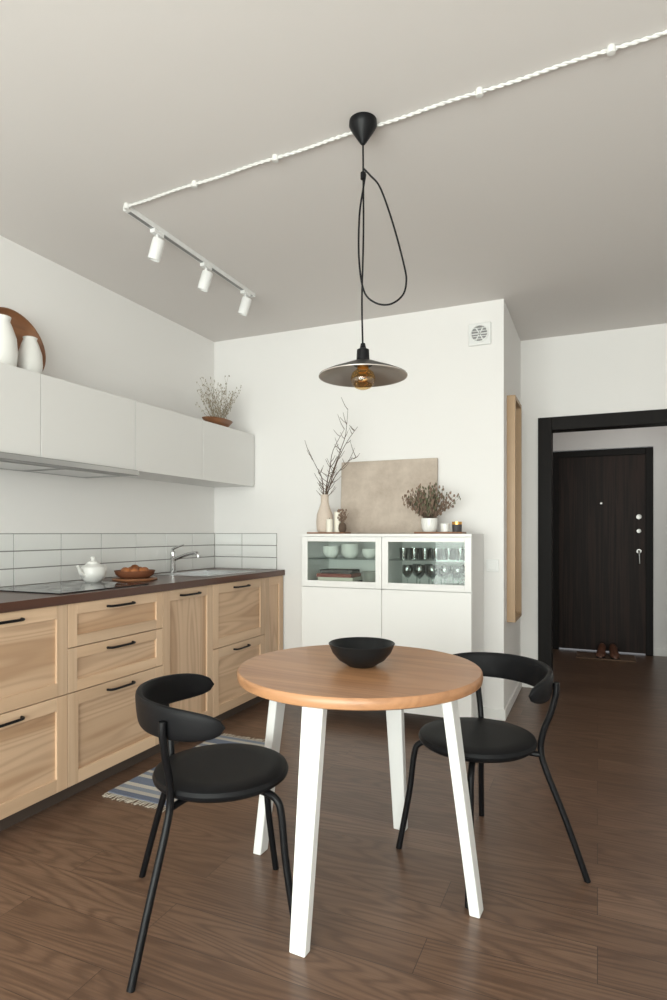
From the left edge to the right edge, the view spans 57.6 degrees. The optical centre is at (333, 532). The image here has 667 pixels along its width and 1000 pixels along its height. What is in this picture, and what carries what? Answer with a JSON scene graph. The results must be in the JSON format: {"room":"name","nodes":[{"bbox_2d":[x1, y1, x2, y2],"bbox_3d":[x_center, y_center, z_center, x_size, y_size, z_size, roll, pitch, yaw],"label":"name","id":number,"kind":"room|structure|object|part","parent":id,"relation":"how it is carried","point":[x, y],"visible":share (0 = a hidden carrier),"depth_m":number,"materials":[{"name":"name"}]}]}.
{"room":"dining room","nodes":[
{"label":"dining room","id":0,"kind":"room"},
{"bbox_2d":[0,236,213,532],"bbox_3d":[-1.922,-0.150,2.651,0.120,2.700,6.770,0,0,24],"label":"wall","id":1,"kind":"structure","parent":0,"point":[93,336],"depth_m":3.69,"materials":[{"name":"white paint"}]},
{"bbox_2d":[0,533,214,586],"bbox_3d":[-1.579,0.137,3.275,0.010,0.270,3.248,0,0,24],"label":"backsplash","id":2,"kind":"structure","parent":1,"relation":"attached to","point":[25,558],"depth_m":3.58,"materials":[{"name":"grey tile"}]},
{"bbox_2d":[0,362,253,486],"bbox_3d":[-1.410,-0.549,3.215,0.369,0.394,3.212,0,0,24],"label":"upper cabinet","id":3,"kind":"object","parent":1,"relation":"attached to","point":[41,415],"visible":0.81,"depth_m":3.28,"materials":[{"name":"white paint"}]},
{"bbox_2d":[0,314,17,366],"bbox_3d":[-1.537,-0.874,2.811,0.136,0.255,0.136,0,0,24],"label":"ceramic vase","id":4,"kind":"object","parent":3,"relation":"on","point":[8,340],"visible":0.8,"depth_m":2.78,"materials":[{"name":"white ceramic"}]},
{"bbox_3d":[-1.506,-0.549,2.552,0.018,0.394,0.636,0,0,23],"label":"cabinet door","id":5,"kind":"part","parent":3,"relation":"part of","materials":[{"name":"white paint"}]},
{"bbox_2d":[0,307,45,371],"bbox_3d":[-1.587,-0.933,3.002,0.098,0.353,0.358,0,0,24],"label":"round tray","id":6,"kind":"object","parent":3,"relation":"on","point":[21,326],"visible":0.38,"depth_m":3.08,"materials":[{"name":"brown wood"}]},
{"bbox_2d":[17,336,42,373],"bbox_3d":[-1.487,-0.851,2.975,0.114,0.210,0.114,0,0,24],"label":"ceramic vase","id":7,"kind":"object","parent":3,"relation":"on","point":[29,352],"visible":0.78,"depth_m":2.94,"materials":[{"name":"white ceramic"}]},
{"bbox_2d":[0,452,138,477],"bbox_3d":[-1.460,-0.335,3.056,0.395,0.034,0.940,0,0,24],"label":"range hood","id":8,"kind":"object","parent":3,"relation":"attached to","point":[8,461],"visible":1,"depth_m":3.03,"materials":[{"name":"grey metal"}]},
{"bbox_3d":[-1.252,-0.549,3.137,0.018,0.394,0.631,0,0,23],"label":"cabinet door","id":9,"kind":"part","parent":3,"relation":"part of","materials":[{"name":"white paint"}]},
{"bbox_3d":[-0.998,-0.549,3.721,0.018,0.394,0.636,0,0,23],"label":"cabinet door","id":10,"kind":"part","parent":3,"relation":"part of","materials":[{"name":"white paint"}]},
{"bbox_2d":[196,375,240,426],"bbox_3d":[-0.828,-0.932,4.338,0.266,0.372,0.434,0,0,24],"label":"potted plant","id":11,"kind":"object","parent":3,"relation":"on","point":[213,418],"visible":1,"depth_m":4.28,"materials":[{"name":"brown plant"}]},
{"bbox_2d":[202,416,232,426],"bbox_3d":[-0.822,-0.773,4.305,0.161,0.055,0.299,0,0,23],"label":"wooden bowl","id":12,"kind":"object","parent":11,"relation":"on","point":[213,419],"depth_m":4.22,"materials":[{"name":"brown wood"}]},
{"bbox_3d":[-0.741,-0.549,4.313,0.018,0.394,0.646,0,0,23],"label":"cabinet door","id":13,"kind":"part","parent":3,"relation":"part of","materials":[{"name":"white paint"}]},
{"bbox_2d":[0,0,666,341],"bbox_3d":[0.531,-1.550,2.550,4.700,0.100,8.540,0,0,24],"label":"ceiling","id":14,"kind":"structure","parent":0,"point":[544,194],"depth_m":2.39,"materials":[{"name":"white paint"}]},
{"bbox_2d":[123,206,254,315],"bbox_3d":[-0.733,-1.417,3.295,0.089,0.166,1.120,0,0,24],"label":"track spotlights","id":15,"kind":"object","parent":14,"relation":"attached to","point":[157,244],"visible":1,"depth_m":3.23,"materials":[{"name":"white metal"}]},
{"bbox_2d":[319,112,407,386],"bbox_3d":[0.107,-1.011,2.211,0.323,0.978,0.323,0,0,24],"label":"pendant lamp","id":16,"kind":"object","parent":14,"relation":"hanging from","point":[362,371],"visible":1,"depth_m":2.20,"materials":[{"name":"black metal"}]},
{"bbox_3d":[0.107,-0.598,2.211,0.322,0.055,0.322,0,0,23],"label":"lamp shade","id":17,"kind":"part","parent":16,"relation":"part of","materials":[{"name":"black metal"}]},
{"bbox_3d":[0.106,-1.040,2.211,0.013,0.760,0.007,0,0,23],"label":"power cord","id":18,"kind":"part","parent":16,"relation":"part of","materials":[{"name":"black metal"}]},
{"bbox_2d":[357,365,367,369],"bbox_3d":[0.107,-0.605,2.211,0.040,0.014,0.040,0,0,23],"label":"bulb socket","id":19,"kind":"object","parent":16,"relation":"attached to","point":[361,367],"depth_m":2.20,"materials":[{"name":"orange"}]},
{"bbox_3d":[0.107,-0.591,2.211,0.314,0.043,0.314,0,0,23],"label":"lamp shade","id":20,"kind":"part","parent":16,"relation":"part of","materials":[{"name":"beige"}]},
{"bbox_3d":[0.178,-1.075,2.203,0.180,0.500,0.019,0,0,4],"label":"looped cord","id":21,"kind":"part","parent":16,"relation":"part of","materials":[{"name":"black metal"}]},
{"bbox_2d":[124,29,666,209],"bbox_3d":[0.681,-1.488,1.959,3.660,0.024,0.032,0,0,26],"label":"cable","id":22,"kind":"object","parent":14,"relation":"attached to","point":[611,49],"depth_m":2.11,"materials":[{"name":"white plastic"}]},
{"bbox_2d":[0,648,666,999],"bbox_3d":[0.531,1.250,2.550,4.700,0.100,8.540,0,0,24],"label":"floor","id":23,"kind":"structure","parent":0,"point":[389,922],"depth_m":2.10,"materials":[{"name":"laminate"}]},
{"bbox_2d":[0,575,282,831],"bbox_3d":[-1.285,0.756,3.144,0.652,0.888,3.242,0,0,24],"label":"base cabinet","id":24,"kind":"object","parent":23,"relation":"on","point":[71,675],"visible":0.86,"depth_m":2.87,"materials":[{"name":"brown wood"}]},
{"bbox_3d":[-1.284,0.746,2.375,0.037,0.012,0.182,0,0,23],"label":"bar handle","id":25,"kind":"part","parent":24,"relation":"part of","materials":[{"name":"black metal"}]},
{"bbox_3d":[-1.284,0.348,2.375,0.037,0.012,0.182,0,0,23],"label":"bar handle","id":26,"kind":"part","parent":24,"relation":"part of","materials":[{"name":"black metal"}]},
{"bbox_3d":[-1.312,0.917,2.387,0.009,0.295,0.522,0,0,23],"label":"panel","id":27,"kind":"part","parent":24,"relation":"part of","materials":[{"name":"brown wood"}]},
{"bbox_3d":[-1.312,0.511,2.387,0.009,0.278,0.522,0,0,23],"label":"panel","id":28,"kind":"part","parent":24,"relation":"part of","materials":[{"name":"brown wood"}]},
{"bbox_3d":[-1.307,1.094,2.385,0.020,0.058,0.522,0,0,23],"label":"rail","id":29,"kind":"part","parent":24,"relation":"part of","materials":[{"name":"brown wood"}]},
{"bbox_3d":[-1.307,0.741,2.385,0.020,0.058,0.522,0,0,23],"label":"rail","id":30,"kind":"part","parent":24,"relation":"part of","materials":[{"name":"brown wood"}]},
{"bbox_3d":[-1.307,0.679,2.385,0.020,0.058,0.522,0,0,23],"label":"rail","id":31,"kind":"part","parent":24,"relation":"part of","materials":[{"name":"brown wood"}]},
{"bbox_3d":[-1.307,0.343,2.385,0.020,0.058,0.522,0,0,23],"label":"rail","id":32,"kind":"part","parent":24,"relation":"part of","materials":[{"name":"brown wood"}]},
{"bbox_3d":[-1.057,0.917,2.974,0.009,0.295,0.518,0,0,23],"label":"panel","id":33,"kind":"part","parent":24,"relation":"part of","materials":[{"name":"brown wood"}]},
{"bbox_3d":[-1.052,0.537,2.972,0.020,0.050,0.534,0,0,23],"label":"rail","id":34,"kind":"part","parent":24,"relation":"part of","materials":[{"name":"brown wood"}]},
{"bbox_3d":[-1.057,0.610,2.974,0.009,0.096,0.534,0,0,23],"label":"panel","id":35,"kind":"part","parent":24,"relation":"part of","materials":[{"name":"brown wood"}]},
{"bbox_3d":[-1.057,0.411,2.974,0.009,0.094,0.534,0,0,23],"label":"panel","id":36,"kind":"part","parent":24,"relation":"part of","materials":[{"name":"brown wood"}]},
{"bbox_3d":[-1.052,0.741,2.972,0.020,0.058,0.518,0,0,23],"label":"rail","id":37,"kind":"part","parent":24,"relation":"part of","materials":[{"name":"brown wood"}]},
{"bbox_3d":[-1.052,0.683,2.972,0.020,0.050,0.534,0,0,23],"label":"rail","id":38,"kind":"part","parent":24,"relation":"part of","materials":[{"name":"brown wood"}]},
{"bbox_3d":[-1.052,0.483,2.972,0.020,0.050,0.534,0,0,23],"label":"rail","id":39,"kind":"part","parent":24,"relation":"part of","materials":[{"name":"brown wood"}]},
{"bbox_3d":[-1.052,0.339,2.972,0.020,0.050,0.534,0,0,23],"label":"rail","id":40,"kind":"part","parent":24,"relation":"part of","materials":[{"name":"brown wood"}]},
{"bbox_3d":[-1.052,1.094,2.972,0.020,0.058,0.518,0,0,23],"label":"rail","id":41,"kind":"part","parent":24,"relation":"part of","materials":[{"name":"brown wood"}]},
{"bbox_3d":[-1.029,0.746,2.962,0.037,0.012,0.182,0,0,23],"label":"bar handle","id":42,"kind":"part","parent":24,"relation":"part of","materials":[{"name":"black metal"}]},
{"bbox_3d":[-1.029,0.546,2.962,0.037,0.012,0.182,0,0,23],"label":"bar handle","id":43,"kind":"part","parent":24,"relation":"part of","materials":[{"name":"black metal"}]},
{"bbox_3d":[-1.029,0.348,2.962,0.037,0.012,0.182,0,0,23],"label":"bar handle","id":44,"kind":"part","parent":24,"relation":"part of","materials":[{"name":"black metal"}]},
{"bbox_2d":[0,568,284,612],"bbox_3d":[-1.296,0.292,3.149,0.628,0.039,3.242,0,0,24],"label":"countertop","id":45,"kind":"structure","parent":24,"relation":"on","point":[9,601],"depth_m":3.06,"materials":[{"name":"brown wood"}]},
{"bbox_2d":[0,580,148,594],"bbox_3d":[-1.323,0.269,3.051,0.500,0.007,0.580,0,0,24],"label":"induction hob","id":46,"kind":"object","parent":45,"relation":"in","point":[68,587],"visible":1,"depth_m":2.97,"materials":[{"name":"black glass"}]},
{"bbox_2d":[76,556,106,581],"bbox_3d":[-1.323,0.197,3.327,0.167,0.139,0.148,0,0,-25],"label":"teapot","id":47,"kind":"object","parent":46,"relation":"on","point":[93,571],"visible":1,"depth_m":3.29,"materials":[{"name":"white ceramic"}]},
{"bbox_3d":[-1.323,0.208,3.328,0.028,0.073,0.217,0,0,23],"label":"spout and handle","id":48,"kind":"part","parent":47,"relation":"part of","materials":[{"name":"white ceramic"}]},
{"bbox_2d":[112,565,157,581],"bbox_3d":[-1.157,0.228,3.534,0.256,0.089,0.256,0,0,24],"label":"fruit bowl","id":49,"kind":"object","parent":45,"relation":"on","point":[133,573],"visible":1,"depth_m":3.46,"materials":[{"name":"brown wood"}]},
{"bbox_2d":[169,544,199,572],"bbox_3d":[-1.017,0.174,4.150,0.247,0.198,0.052,0,0,24],"label":"kitchen faucet","id":50,"kind":"object","parent":45,"relation":"on","point":[173,558],"visible":0.98,"depth_m":4.17,"materials":[{"name":"silver metal"}]},
{"bbox_2d":[153,570,254,576],"bbox_3d":[-0.861,0.290,4.114,0.420,0.042,0.580,0,0,24],"label":"sink","id":51,"kind":"object","parent":45,"relation":"in","point":[198,573],"visible":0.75,"depth_m":4.30,"materials":[{"name":"silver metal"}]},
{"bbox_3d":[-0.838,0.719,3.479,0.009,0.693,0.343,0,0,23],"label":"panel","id":52,"kind":"part","parent":24,"relation":"part of","materials":[{"name":"brown wood"}]},
{"bbox_3d":[-0.833,0.343,3.477,0.020,0.058,0.343,0,0,23],"label":"rail","id":53,"kind":"part","parent":24,"relation":"part of","materials":[{"name":"brown wood"}]},
{"bbox_3d":[-0.809,0.348,3.467,0.037,0.012,0.182,0,0,23],"label":"bar handle","id":54,"kind":"part","parent":24,"relation":"part of","materials":[{"name":"black metal"}]},
{"bbox_3d":[-0.615,1.094,3.977,0.020,0.058,0.508,0,0,23],"label":"rail","id":55,"kind":"part","parent":24,"relation":"part of","materials":[{"name":"brown wood"}]},
{"bbox_3d":[-0.620,0.917,3.979,0.009,0.295,0.508,0,0,23],"label":"panel","id":56,"kind":"part","parent":24,"relation":"part of","materials":[{"name":"brown wood"}]},
{"bbox_3d":[-0.620,0.511,3.979,0.009,0.278,0.508,0,0,23],"label":"panel","id":57,"kind":"part","parent":24,"relation":"part of","materials":[{"name":"brown wood"}]},
{"bbox_3d":[-0.615,0.741,3.977,0.020,0.058,0.508,0,0,23],"label":"rail","id":58,"kind":"part","parent":24,"relation":"part of","materials":[{"name":"brown wood"}]},
{"bbox_3d":[-0.615,0.679,3.977,0.020,0.058,0.508,0,0,23],"label":"rail","id":59,"kind":"part","parent":24,"relation":"part of","materials":[{"name":"brown wood"}]},
{"bbox_3d":[-0.615,0.343,3.977,0.020,0.058,0.508,0,0,23],"label":"rail","id":60,"kind":"part","parent":24,"relation":"part of","materials":[{"name":"brown wood"}]},
{"bbox_3d":[-0.592,0.746,3.967,0.037,0.012,0.182,0,0,23],"label":"bar handle","id":61,"kind":"part","parent":24,"relation":"part of","materials":[{"name":"black metal"}]},
{"bbox_3d":[-0.592,0.348,3.967,0.037,0.012,0.182,0,0,23],"label":"bar handle","id":62,"kind":"part","parent":24,"relation":"part of","materials":[{"name":"black metal"}]},
{"bbox_3d":[-0.441,0.719,4.391,0.009,0.693,0.149,0,0,23],"label":"panel","id":63,"kind":"part","parent":24,"relation":"part of","materials":[{"name":"brown wood"}]},
{"bbox_3d":[-0.436,0.343,4.388,0.020,0.058,0.149,0,0,23],"label":"rail","id":64,"kind":"part","parent":24,"relation":"part of","materials":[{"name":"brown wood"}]},
{"bbox_2d":[102,733,264,811],"bbox_3d":[-0.701,1.196,3.123,0.372,0.008,0.969,0,0,24],"label":"woven rug","id":65,"kind":"object","parent":23,"relation":"on","point":[141,788],"visible":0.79,"depth_m":2.85,"materials":[{"name":"fabric"}]},
{"bbox_2d":[126,673,292,992],"bbox_3d":[-0.378,0.841,1.914,0.482,0.726,0.571,0,0,-15],"label":"dining chair","id":66,"kind":"object","parent":23,"relation":"on","point":[225,772],"visible":1,"depth_m":1.79,"materials":[{"name":"black leather"}]},
{"bbox_3d":[-0.484,0.528,1.887,0.252,0.101,0.522,0,0,-15],"label":"backrest","id":67,"kind":"part","parent":66,"relation":"part of","materials":[{"name":"black leather"}]},
{"bbox_3d":[-0.354,0.751,1.920,0.422,0.041,0.422,0,0,-15],"label":"seat","id":68,"kind":"part","parent":66,"relation":"part of","materials":[{"name":"black leather"}]},
{"bbox_2d":[237,645,482,957],"bbox_3d":[0.088,0.830,2.101,0.849,0.740,0.849,0,0,27],"label":"dining table","id":69,"kind":"object","parent":23,"relation":"on","point":[313,679],"visible":0.92,"depth_m":1.90,"materials":[{"name":"brown wood"}]},
{"bbox_2d":[329,637,394,667],"bbox_3d":[0.098,0.420,2.106,0.230,0.080,0.230,0,0,24],"label":"bowl","id":70,"kind":"object","parent":69,"relation":"on","point":[356,652],"visible":1,"depth_m":2.05,"materials":[{"name":"black ceramic"}]},
{"bbox_2d":[302,534,483,716],"bbox_3d":[0.380,0.603,3.959,1.110,1.195,0.405,0,0,24],"label":"sideboard","id":71,"kind":"object","parent":23,"relation":"on","point":[435,612],"visible":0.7,"depth_m":3.81,"materials":[{"name":"white paint"}]},
{"bbox_2d":[307,532,350,533],"bbox_3d":[-0.031,0.000,4.092,0.260,0.010,0.150,0,0,24],"label":"wooden tray","id":72,"kind":"object","parent":71,"relation":"on","point":[307,532],"visible":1,"depth_m":4.02,"materials":[{"name":"brown wood"}]},
{"bbox_2d":[305,397,357,531],"bbox_3d":[-0.019,-0.459,4.108,0.431,0.906,0.116,0,0,24],"label":"vase","id":73,"kind":"object","parent":72,"relation":"on","point":[324,512],"visible":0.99,"depth_m":4.10,"materials":[{"name":"beige ceramic"}]},
{"bbox_2d":[326,510,340,531],"bbox_3d":[0.000,-0.079,4.051,0.101,0.147,0.044,0,0,-21],"label":"pillar candles","id":74,"kind":"object","parent":72,"relation":"on","point":[329,522],"visible":0.83,"depth_m":4.04,"materials":[{"name":"beige wax"}]},
{"bbox_2d":[337,509,346,531],"bbox_3d":[0.065,-0.084,4.057,0.065,0.157,0.083,0,0,24],"label":"vase","id":75,"kind":"object","parent":72,"relation":"on","point":[342,526],"visible":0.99,"depth_m":4.03,"materials":[{"name":"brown ceramic"}]},
{"bbox_2d":[338,523,345,531],"bbox_3d":[0.059,-0.035,4.047,0.056,0.060,0.056,0,0,23],"label":"jar","id":76,"kind":"object","parent":72,"relation":"on","point":[342,526],"depth_m":4.03,"materials":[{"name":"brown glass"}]},
{"bbox_2d":[316,568,362,581],"bbox_3d":[0.041,0.293,4.082,0.280,0.095,0.180,0,0,24],"label":"stacked books","id":77,"kind":"object","parent":71,"relation":"on","point":[331,574],"visible":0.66,"depth_m":4.01,"materials":[{"name":"grey paper"}]},
{"bbox_3d":[0.049,0.726,3.892,0.552,0.748,0.018,0,0,23],"label":"door","id":78,"kind":"part","parent":71,"relation":"part of","materials":[{"name":"white paint"}]},
{"bbox_3d":[0.049,0.186,3.892,0.552,0.323,0.018,0,0,23],"label":"glass door frame","id":79,"kind":"part","parent":71,"relation":"part of","materials":[{"name":"white paint"}]},
{"bbox_2d":[312,556,374,559],"bbox_3d":[0.135,0.169,4.082,0.522,0.006,0.335,0,0,23],"label":"glass shelf","id":80,"kind":"object","parent":71,"relation":"attached to","point":[313,557],"depth_m":4.09,"materials":[{"name":"clear glass"}]},
{"bbox_2d":[323,544,374,557],"bbox_3d":[0.111,0.119,4.074,0.395,0.093,0.130,0,0,24],"label":"stacked bowls","id":81,"kind":"object","parent":71,"relation":"on","point":[347,550],"visible":0.96,"depth_m":4.03,"materials":[{"name":"white ceramic"}]},
{"bbox_2d":[362,571,374,581],"bbox_3d":[0.261,0.296,3.986,0.150,0.089,0.150,0,0,24],"label":"plates","id":82,"kind":"object","parent":71,"relation":"on","point":[367,576],"visible":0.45,"depth_m":3.93,"materials":[{"name":"white ceramic"}]},
{"bbox_2d":[341,458,437,533],"bbox_3d":[0.372,-0.248,4.165,0.690,0.505,0.046,0,0,24],"label":"abstract painting","id":83,"kind":"object","parent":71,"relation":"on","point":[372,492],"visible":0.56,"depth_m":4.17,"materials":[{"name":"paint"}]},
{"bbox_3d":[0.558,0.726,3.671,0.552,0.748,0.018,0,0,23],"label":"door","id":84,"kind":"part","parent":71,"relation":"part of","materials":[{"name":"white paint"}]},
{"bbox_3d":[0.558,0.186,3.671,0.552,0.323,0.018,0,0,23],"label":"glass door frame","id":85,"kind":"part","parent":71,"relation":"part of","materials":[{"name":"white paint"}]},
{"bbox_2d":[391,557,464,561],"bbox_3d":[0.643,0.169,3.861,0.522,0.006,0.335,0,0,23],"label":"glass shelf","id":86,"kind":"object","parent":71,"relation":"attached to","point":[393,559],"depth_m":3.95,"materials":[{"name":"clear glass"}]},
{"bbox_2d":[399,548,464,577],"bbox_3d":[0.640,0.218,3.829,0.437,0.245,0.202,0,0,24],"label":"glasses","id":87,"kind":"object","parent":71,"relation":"on","point":[423,558],"visible":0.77,"depth_m":3.81,"materials":[{"name":"clear glass"}]},
{"bbox_2d":[414,532,465,533],"bbox_3d":[0.666,-0.001,3.789,0.300,0.012,0.140,0,0,24],"label":"wooden tray","id":88,"kind":"object","parent":71,"relation":"on","point":[414,532],"visible":0.99,"depth_m":3.72,"materials":[{"name":"brown wood"}]},
{"bbox_2d":[421,518,437,531],"bbox_3d":[0.604,-0.050,3.821,0.104,0.085,0.104,0,0,23],"label":"plant pot","id":89,"kind":"object","parent":88,"relation":"on","point":[427,524],"depth_m":3.78,"materials":[{"name":"white ceramic"}]},
{"bbox_2d":[402,482,460,531],"bbox_3d":[0.601,-0.165,3.804,0.264,0.316,0.345,0,0,-38],"label":"heather","id":90,"kind":"object","parent":88,"relation":"on","point":[429,523],"visible":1,"depth_m":3.79,"materials":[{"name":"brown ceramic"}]},
{"bbox_2d":[440,523,449,531],"bbox_3d":[0.690,-0.034,3.756,0.056,0.052,0.056,0,0,24],"label":"candle jar","id":91,"kind":"object","parent":88,"relation":"on","point":[444,526],"visible":1,"depth_m":3.73,"materials":[{"name":"white ceramic"}]},
{"bbox_2d":[452,522,461,531],"bbox_3d":[0.762,-0.039,3.747,0.062,0.063,0.062,0,0,24],"label":"spice jar","id":92,"kind":"object","parent":88,"relation":"on","point":[456,526],"visible":1,"depth_m":3.72,"materials":[{"name":"grey glass"}]},
{"bbox_2d":[396,652,590,908],"bbox_3d":[0.546,0.841,2.231,0.482,0.726,0.571,0,0,-26],"label":"dining chair","id":93,"kind":"object","parent":23,"relation":"on","point":[485,740],"visible":0.85,"depth_m":2.19,"materials":[{"name":"black leather"}]},
{"bbox_3d":[0.524,0.751,2.220,0.422,0.041,0.422,0,0,-27],"label":"seat","id":94,"kind":"part","parent":93,"relation":"part of","materials":[{"name":"black leather"}]},
{"bbox_3d":[0.644,0.528,2.280,0.252,0.101,0.522,0,0,-27],"label":"backrest","id":95,"kind":"part","parent":93,"relation":"part of","materials":[{"name":"black leather"}]},
{"bbox_2d":[576,651,635,662],"bbox_3d":[2.624,1.194,5.860,0.520,0.012,0.300,0,0,24],"label":"door mat","id":96,"kind":"object","parent":23,"relation":"on","point":[585,655],"visible":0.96,"depth_m":5.79,"materials":[{"name":"brown fabric"}]},
{"bbox_2d":[595,643,619,658],"bbox_3d":[2.639,1.134,5.845,0.214,0.108,0.270,0,0,24],"label":"shoes","id":97,"kind":"object","parent":96,"relation":"on","point":[613,653],"visible":1,"depth_m":5.80,"materials":[{"name":"brown leather"}]},
{"bbox_2d":[214,299,520,709],"bbox_3d":[0.287,-0.150,4.810,2.210,2.700,1.050,0,0,24],"label":"wall","id":98,"kind":"structure","parent":0,"point":[450,407],"depth_m":4.24,"materials":[{"name":"white paint"}]},
{"bbox_2d":[215,533,276,568],"bbox_3d":[-0.676,0.137,4.649,0.548,0.270,0.010,0,0,24],"label":"backsplash","id":99,"kind":"structure","parent":98,"relation":"attached to","point":[232,550],"depth_m":4.64,"materials":[{"name":"grey tile"}]},
{"bbox_2d":[468,322,490,346],"bbox_3d":[0.947,-1.290,3.933,0.144,0.144,0.032,0,0,24],"label":"ventilation fan","id":100,"kind":"object","parent":98,"relation":"attached to","point":[479,334],"visible":1,"depth_m":3.93,"materials":[{"name":"white plastic"}]},
{"bbox_2d":[475,707,505,720],"bbox_3d":[0.374,1.165,4.193,1.582,0.070,0.012,0,0,24],"label":"baseboard","id":101,"kind":"structure","parent":98,"relation":"attached to","point":[489,713],"depth_m":3.90,"materials":[{"name":"white"}]},
{"bbox_2d":[486,559,498,571],"bbox_3d":[1.024,0.210,3.909,0.080,0.080,0.013,0,0,24],"label":"light switch","id":102,"kind":"object","parent":98,"relation":"attached to","point":[492,565],"visible":1,"depth_m":3.90,"materials":[{"name":"white plastic"}]},
{"bbox_2d":[504,682,521,718],"bbox_3d":[1.282,1.165,4.312,0.012,0.070,0.930,0,0,24],"label":"baseboard","id":103,"kind":"structure","parent":98,"relation":"attached to","point":[516,691],"depth_m":4.24,"materials":[{"name":"white wood"}]},
{"bbox_2d":[507,395,521,622],"bbox_3d":[1.243,-0.160,4.170,0.055,1.500,0.360,0,0,24],"label":"wall mirror","id":104,"kind":"object","parent":98,"relation":"attached to","point":[514,408],"visible":1,"depth_m":4.01,"materials":[{"name":"brown wood"}]},
{"bbox_2d":[538,409,666,669],"bbox_3d":[2.118,0.158,4.519,1.120,2.085,0.153,0,0,24],"label":"door frame","id":105,"kind":"structure","parent":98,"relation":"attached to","point":[547,426],"depth_m":4.65,"materials":[{"name":"black wood"}]},
{"bbox_2d":[521,323,666,687],"bbox_3d":[2.517,-0.150,4.347,2.250,2.700,0.120,0,0,24],"label":"wall","id":106,"kind":"structure","parent":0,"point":[625,369],"depth_m":4.59,"materials":[{"name":"white paint"}]},
{"bbox_2d":[553,426,666,655],"bbox_3d":[3.168,-0.150,5.994,2.370,2.700,0.120,0,0,24],"label":"wall","id":107,"kind":"structure","parent":0,"point":[655,437],"depth_m":5.94,"materials":[{"name":"white paint"}]},
{"bbox_2d":[559,454,645,653],"bbox_3d":[2.710,0.205,6.144,0.800,1.960,0.060,0,0,23],"label":"door leaf","id":108,"kind":"structure","parent":107,"relation":"in","point":[594,476],"depth_m":6.11,"materials":[{"name":"brown wood"}]},
{"bbox_2d":[573,463,615,642],"bbox_3d":[2.638,0.200,6.142,0.394,1.800,0.001,0,0,23],"label":"relief","id":109,"kind":"object","parent":108,"relation":"attached to","point":[615,463],"depth_m":6.06,"materials":[{"name":"black wood"}]},
{"bbox_2d":[636,514,641,532],"bbox_3d":[3.007,-0.092,5.975,0.048,0.184,0.014,0,0,23],"label":"door lock","id":110,"kind":"object","parent":108,"relation":"attached to","point":[638,516],"depth_m":5.97,"materials":[{"name":"silver metal"}]},
{"bbox_2d":[553,447,652,655],"bbox_3d":[2.708,0.180,6.139,0.930,2.040,0.080,0,0,24],"label":"door frame","id":111,"kind":"structure","parent":107,"relation":"in","point":[648,451],"depth_m":6.02,"materials":[{"name":"black wood"}]},
{"bbox_2d":[636,549,640,563],"bbox_3d":[2.998,0.229,5.954,0.044,0.142,0.059,0,0,24],"label":"door handle","id":112,"kind":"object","parent":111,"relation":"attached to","point":[638,551],"depth_m":5.93,"materials":[{"name":"grey metal"}]},
{"bbox_2d":[654,649,666,656],"bbox_3d":[3.680,1.165,5.699,1.195,0.070,0.012,0,0,24],"label":"baseboard","id":113,"kind":"structure","parent":107,"relation":"attached to","point":[657,652],"depth_m":5.91,"materials":[{"name":"white wood"}]}
]}

